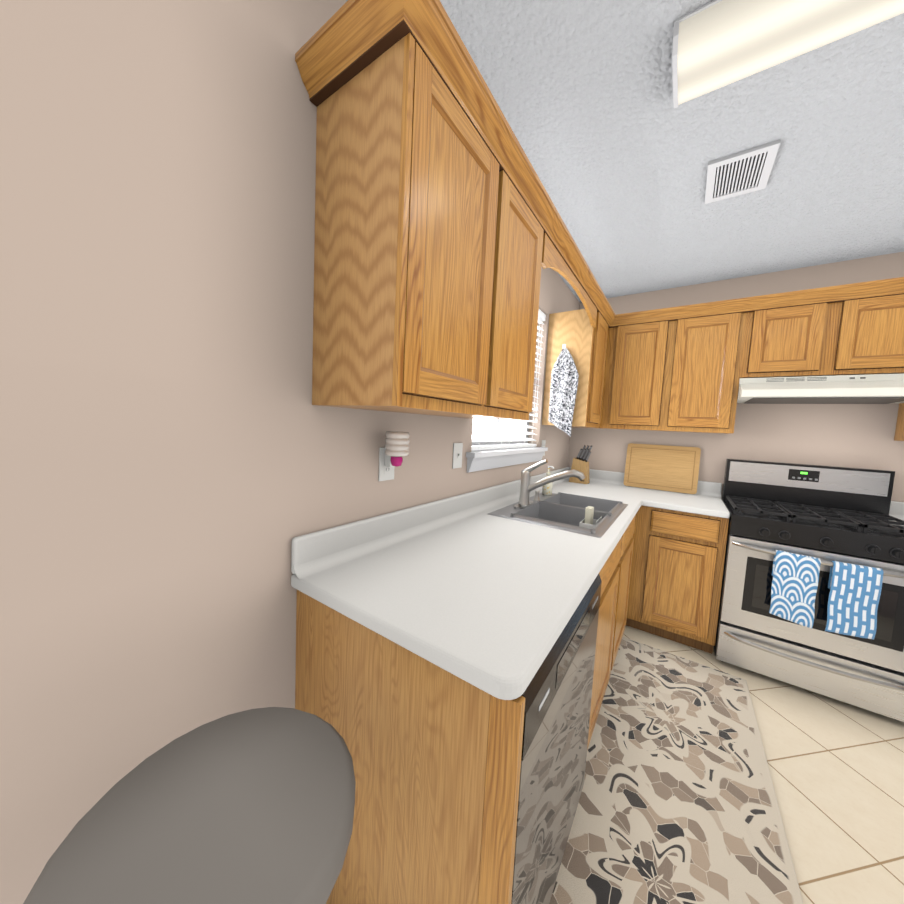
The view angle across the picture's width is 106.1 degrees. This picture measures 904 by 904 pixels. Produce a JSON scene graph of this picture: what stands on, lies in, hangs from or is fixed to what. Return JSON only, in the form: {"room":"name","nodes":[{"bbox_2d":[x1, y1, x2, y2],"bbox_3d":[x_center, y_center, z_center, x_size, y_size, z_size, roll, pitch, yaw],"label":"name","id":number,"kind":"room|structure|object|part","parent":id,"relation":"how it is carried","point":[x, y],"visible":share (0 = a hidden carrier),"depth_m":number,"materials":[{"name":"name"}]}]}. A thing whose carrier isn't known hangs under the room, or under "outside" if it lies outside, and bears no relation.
{"room":"kitchen","nodes":[
{"label":"kitchen","id":0,"kind":"room"},
{"bbox_2d":[0,0,579,903],"bbox_3d":[-0.666,0.017,0.677,0.140,2.480,5.960,6,5,34],"label":"wall","id":1,"kind":"structure","parent":0,"point":[184,462],"depth_m":0.66,"materials":[{"name":"beige paint"}]},
{"bbox_2d":[378,431,409,480],"bbox_3d":[-0.192,0.018,1.151,0.112,0.174,0.102,6,5,34],"label":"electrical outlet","id":2,"kind":"object","parent":1,"relation":"attached to","point":[396,446],"depth_m":1.11,"materials":[{"name":"white plastic"}]},
{"bbox_3d":[-0.228,0.042,1.195,0.007,0.116,0.072,6,5,34],"label":"electrical outlet","id":3,"kind":"part","parent":2,"relation":"part of","materials":[{"name":"white plastic"}]},
{"bbox_2d":[312,33,543,419],"bbox_3d":[-0.002,-0.520,1.162,0.320,0.780,0.832,6,5,34],"label":"upper cabinet","id":4,"kind":"object","parent":1,"relation":"attached to","point":[429,233],"visible":1,"depth_m":0.85,"materials":[{"name":"brown wood"}]},
{"bbox_2d":[295,0,404,106],"bbox_3d":[-0.242,-0.917,0.768,0.300,0.076,0.060,6,5,34],"label":"crown molding","id":5,"kind":"structure","parent":4,"relation":"attached to","point":[346,42],"depth_m":0.76,"materials":[{"name":"brown wood"}]},
{"bbox_2d":[541,233,596,327],"bbox_3d":[0.654,-0.865,1.813,0.020,0.130,1.002,6,5,34],"label":"valance","id":6,"kind":"object","parent":4,"relation":"attached to","point":[552,258],"visible":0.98,"depth_m":1.62,"materials":[{"name":"brown wood"}]},
{"bbox_2d":[452,443,462,468],"bbox_3d":[0.030,0.017,1.564,0.014,0.116,0.072,6,5,34],"label":"light switch","id":7,"kind":"object","parent":1,"relation":"attached to","point":[457,454],"visible":1,"depth_m":1.56,"materials":[{"name":"white plastic"}]},
{"bbox_2d":[472,412,529,445],"bbox_3d":[0.296,-0.491,2.082,0.040,0.931,0.940,6,5,34],"label":"window","id":8,"kind":"structure","parent":1,"relation":"in","point":[497,436],"depth_m":2.13,"materials":[{"name":"white paint"}]},
{"bbox_2d":[466,447,547,472],"bbox_3d":[0.337,0.029,2.077,0.150,0.099,1.040,6,5,34],"label":"window sill","id":9,"kind":"structure","parent":1,"relation":"attached to","point":[478,460],"depth_m":1.89,"materials":[{"name":"white paint"}]},
{"bbox_2d":[471,309,545,449],"bbox_3d":[0.353,-0.486,2.044,0.068,0.925,0.932,6,5,34],"label":"window blinds","id":10,"kind":"object","parent":1,"relation":"attached to","point":[541,316],"visible":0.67,"depth_m":2.13,"materials":[{"name":"white plastic"}]},
{"bbox_2d":[541,440,545,455],"bbox_3d":[0.677,-0.029,2.518,0.007,0.116,0.072,6,5,34],"label":"electrical outlet","id":11,"kind":"object","parent":1,"relation":"attached to","point":[543,443],"visible":0.44,"depth_m":2.51,"materials":[{"name":"white plastic"}]},
{"bbox_2d":[542,309,607,427],"bbox_3d":[0.930,-0.580,2.526,0.320,0.780,0.462,6,5,34],"label":"upper cabinet","id":12,"kind":"object","parent":1,"relation":"attached to","point":[579,336],"visible":0.81,"depth_m":2.32,"materials":[{"name":"brown wood"}]},
{"bbox_2d":[383,0,618,327],"bbox_3d":[0.532,-0.943,1.584,0.060,0.076,2.280,6,5,34],"label":"crown molding","id":13,"kind":"structure","parent":12,"relation":"attached to","point":[428,22],"depth_m":0.92,"materials":[{"name":"brown wood"}]},
{"bbox_2d":[346,0,903,302],"bbox_3d":[0.690,-1.117,-0.298,3.280,0.060,6.240,6,5,34],"label":"ceiling","id":14,"kind":"structure","parent":0,"point":[620,151],"depth_m":1.29,"materials":[{"name":"white paint"}]},
{"bbox_2d":[705,140,780,203],"bbox_3d":[1.232,-1.190,1.464,0.220,0.012,0.285,6,5,34],"label":"ceiling vent","id":15,"kind":"object","parent":14,"relation":"in","point":[743,172],"visible":0.98,"depth_m":1.45,"materials":[{"name":"white metal"}]},
{"bbox_2d":[672,0,903,108],"bbox_3d":[1.203,-1.100,0.684,1.270,0.074,0.250,6,5,34],"label":"ceiling light","id":16,"kind":"object","parent":14,"relation":"attached to","point":[717,44],"visible":1,"depth_m":0.91,"materials":[{"name":"translucent acrylic plastic diffuser"},{"name":"white painted metal"}]},
{"bbox_2d":[568,252,903,501],"bbox_3d":[2.348,0.037,2.316,3.280,2.480,0.140,6,5,34],"label":"wall","id":17,"kind":"structure","parent":0,"point":[851,435],"depth_m":2.29,"materials":[{"name":"beige paint"}]},
{"bbox_2d":[575,325,626,428],"bbox_3d":[1.185,-0.589,2.802,0.430,0.780,0.318,6,5,34],"label":"upper cabinet","id":18,"kind":"object","parent":17,"relation":"attached to","point":[616,350],"depth_m":2.59,"materials":[{"name":"brown wood"}]},
{"bbox_2d":[615,277,903,326],"bbox_3d":[2.162,-0.889,1.917,2.383,0.076,0.060,6,5,34],"label":"crown molding","id":19,"kind":"structure","parent":18,"relation":"attached to","point":[893,286],"depth_m":2.05,"materials":[{"name":"brown wood"}]},
{"bbox_2d":[619,321,674,430],"bbox_3d":[1.459,-0.561,2.617,0.354,0.780,0.318,6,5,34],"label":"upper cabinet","id":20,"kind":"object","parent":17,"relation":"attached to","point":[647,364],"depth_m":2.46,"materials":[{"name":"brown wood"}]},
{"bbox_2d":[663,312,750,433],"bbox_3d":[1.767,-0.530,2.407,0.394,0.780,0.318,6,5,34],"label":"upper cabinet","id":21,"kind":"object","parent":17,"relation":"attached to","point":[682,375],"depth_m":2.27,"materials":[{"name":"brown wood"}]},
{"bbox_2d":[743,302,838,377],"bbox_3d":[2.096,-0.677,2.176,0.383,0.420,0.318,6,5,34],"label":"upper cabinet","id":22,"kind":"object","parent":17,"relation":"attached to","point":[797,341],"depth_m":2.03,"materials":[{"name":"brown wood"}]},
{"bbox_2d":[737,373,903,403],"bbox_3d":[2.199,-0.374,2.027,0.766,0.141,0.465,6,5,34],"label":"range hood","id":23,"kind":"object","parent":22,"relation":"attached to","point":[866,389],"visible":1,"depth_m":1.93,"materials":[{"name":"white metal"}]},
{"bbox_2d":[831,294,903,375],"bbox_3d":[2.414,-0.645,1.961,0.387,0.420,0.318,6,5,34],"label":"upper cabinet","id":24,"kind":"object","parent":17,"relation":"attached to","point":[869,339],"depth_m":1.86,"materials":[{"name":"brown wood"}]},
{"bbox_2d":[894,403,903,440],"bbox_3d":[2.726,-0.434,1.757,0.391,0.780,0.318,6,5,34],"label":"upper cabinet","id":25,"kind":"object","parent":17,"relation":"attached to","point":[899,431],"depth_m":1.98,"materials":[{"name":"brown wood"}]},
{"bbox_2d":[622,626,903,903],"bbox_3d":[0.567,1.412,-0.104,3.280,0.060,6.240,6,5,34],"label":"floor","id":26,"kind":"structure","parent":0,"point":[836,768],"depth_m":1.35,"materials":[{"name":"tile"}]},
{"bbox_2d":[23,707,355,903],"bbox_3d":[-0.372,0.911,0.546,0.400,0.752,0.400,6,5,34],"label":"bar stool","id":27,"kind":"object","parent":26,"relation":"on","point":[254,806],"visible":1,"depth_m":0.49,"materials":[{"name":"grey"}]},
{"bbox_2d":[295,590,524,903],"bbox_3d":[-0.173,0.836,0.801,0.666,0.878,0.020,6,5,34],"label":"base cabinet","id":28,"kind":"object","parent":26,"relation":"on","point":[435,751],"visible":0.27,"depth_m":0.72,"materials":[{"name":"brown wood"}]},
{"bbox_2d":[511,574,601,903],"bbox_3d":[0.036,0.827,1.082,0.639,0.872,0.666,6,5,34],"label":"dishwasher","id":29,"kind":"object","parent":26,"relation":"on","point":[557,694],"visible":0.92,"depth_m":0.81,"materials":[{"name":"silver"}]},
{"bbox_2d":[587,529,626,749],"bbox_3d":[0.384,0.799,1.633,0.648,0.878,0.620,6,5,34],"label":"base cabinet","id":30,"kind":"object","parent":26,"relation":"on","point":[615,573],"depth_m":1.51,"materials":[{"name":"brown wood"}]},
{"bbox_2d":[615,515,635,658],"bbox_3d":[0.758,0.775,2.180,0.648,0.878,0.706,6,5,34],"label":"base cabinet","id":31,"kind":"object","parent":26,"relation":"on","point":[627,563],"depth_m":2.02,"materials":[{"name":"brown wood"}]},
{"bbox_2d":[291,467,650,699],"bbox_3d":[0.593,0.281,1.827,0.690,0.140,2.658,6,5,34],"label":"countertop","id":32,"kind":"structure","parent":31,"relation":"on","point":[466,587],"depth_m":0.95,"materials":[{"name":"white laminate"}]},
{"bbox_2d":[514,459,585,508],"bbox_3d":[0.544,0.171,1.835,0.332,0.267,0.320,6,5,34],"label":"faucet","id":33,"kind":"object","parent":32,"relation":"on","point":[526,487],"visible":0.98,"depth_m":1.83,"materials":[{"name":"silver metal"}]},
{"bbox_2d":[488,492,627,537],"bbox_3d":[0.613,0.383,1.864,0.523,0.182,0.826,6,5,34],"label":"sink","id":34,"kind":"object","parent":32,"relation":"in","point":[563,511],"visible":0.52,"depth_m":1.83,"materials":[{"name":"silver metal"}]},
{"bbox_2d":[542,466,553,494],"bbox_3d":[0.630,0.184,2.214,0.071,0.192,0.062,6,5,34],"label":"soap bottle","id":35,"kind":"object","parent":34,"relation":"on","point":[546,489],"visible":0.83,"depth_m":2.20,"materials":[{"name":"white plastic"}]},
{"bbox_2d":[579,506,601,528],"bbox_3d":[0.690,0.352,1.690,0.078,0.145,0.125,6,5,34],"label":"sponge caddy","id":36,"kind":"object","parent":34,"relation":"in","point":[588,521],"visible":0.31,"depth_m":1.68,"materials":[{"name":"white plastic"}]},
{"bbox_2d":[569,445,591,483],"bbox_3d":[1.081,0.098,2.844,0.154,0.317,0.101,6,5,34],"label":"knife block","id":37,"kind":"object","parent":32,"relation":"on","point":[580,462],"visible":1,"depth_m":2.81,"materials":[{"name":"brown wood"}]},
{"bbox_2d":[567,467,624,478],"bbox_3d":[1.163,0.244,2.661,0.450,0.140,0.638,6,5,34],"label":"backsplash","id":38,"kind":"structure","parent":31,"relation":"on","point":[606,474],"depth_m":2.91,"materials":[{"name":"white laminate"}]},
{"bbox_2d":[549,637,802,903],"bbox_3d":[0.835,1.280,1.298,0.660,0.012,1.885,6,5,34],"label":"rug","id":39,"kind":"object","parent":26,"relation":"on","point":[678,803],"visible":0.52,"depth_m":1.25,"materials":[{"name":"beige fabric"}]},
{"bbox_2d":[626,505,728,653],"bbox_3d":[1.315,0.771,2.586,1.113,0.878,0.628,6,5,34],"label":"base cabinet","id":40,"kind":"object","parent":26,"relation":"on","point":[677,566],"visible":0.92,"depth_m":2.14,"materials":[{"name":"brown wood"}]},
{"bbox_2d":[651,481,729,517],"bbox_3d":[1.620,0.291,2.346,0.423,0.140,0.647,6,5,34],"label":"countertop","id":41,"kind":"structure","parent":40,"relation":"on","point":[707,500],"depth_m":2.26,"materials":[{"name":"white laminate"}]},
{"bbox_2d":[624,443,700,493],"bbox_3d":[1.636,0.122,2.668,0.490,0.350,0.078,6,5,34],"label":"cutting board","id":42,"kind":"object","parent":41,"relation":"on","point":[665,468],"visible":1,"depth_m":2.65,"materials":[{"name":"brown wood"}]},
{"bbox_2d":[714,459,903,721],"bbox_3d":[2.067,0.690,1.997,0.760,1.202,0.699,6,5,34],"label":"stove","id":43,"kind":"object","parent":26,"relation":"on","point":[826,515],"visible":0.96,"depth_m":1.86,"materials":[{"name":"silver metal"}]},
{"bbox_2d":[769,549,820,628],"bbox_3d":[1.789,0.712,1.782,0.170,0.366,0.048,6,5,34],"label":"oven towel","id":44,"kind":"object","parent":43,"relation":"hanging from","point":[795,581],"visible":1,"depth_m":1.76,"materials":[{"name":"blue fabric"}]},
{"bbox_2d":[825,561,883,639],"bbox_3d":[1.960,0.726,1.665,0.168,0.358,0.048,6,5,34],"label":"oven towel","id":45,"kind":"object","parent":43,"relation":"hanging from","point":[854,598],"visible":0.98,"depth_m":1.65,"materials":[{"name":"blue fabric"}]},
{"bbox_2d":[888,501,903,525],"bbox_3d":[2.891,0.418,1.488,1.111,0.140,0.638,6,5,34],"label":"countertop","id":46,"kind":"structure","parent":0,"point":[896,508],"depth_m":2.02,"materials":[{"name":"white laminate"}]},
{"label":"outside","id":47,"kind":"structure","parent":0,"visible":0},
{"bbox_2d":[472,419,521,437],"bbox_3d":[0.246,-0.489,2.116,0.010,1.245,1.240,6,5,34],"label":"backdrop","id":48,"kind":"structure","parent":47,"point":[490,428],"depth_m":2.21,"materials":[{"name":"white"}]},
{"bbox_3d":[0.767,-0.722,2.337,0.024,0.044,0.030,6,5,34],"label":"hook","id":49,"kind":"object","parent":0,"visible":0},
{"bbox_2d":[548,348,578,436],"bbox_3d":[0.765,-0.408,2.325,0.184,0.600,0.020,6,5,34],"label":"hanging towel","id":50,"kind":"object","parent":49,"relation":"hanging from","point":[564,382],"visible":0.98,"depth_m":2.32,"materials":[{"name":"white fabric"}]}
]}

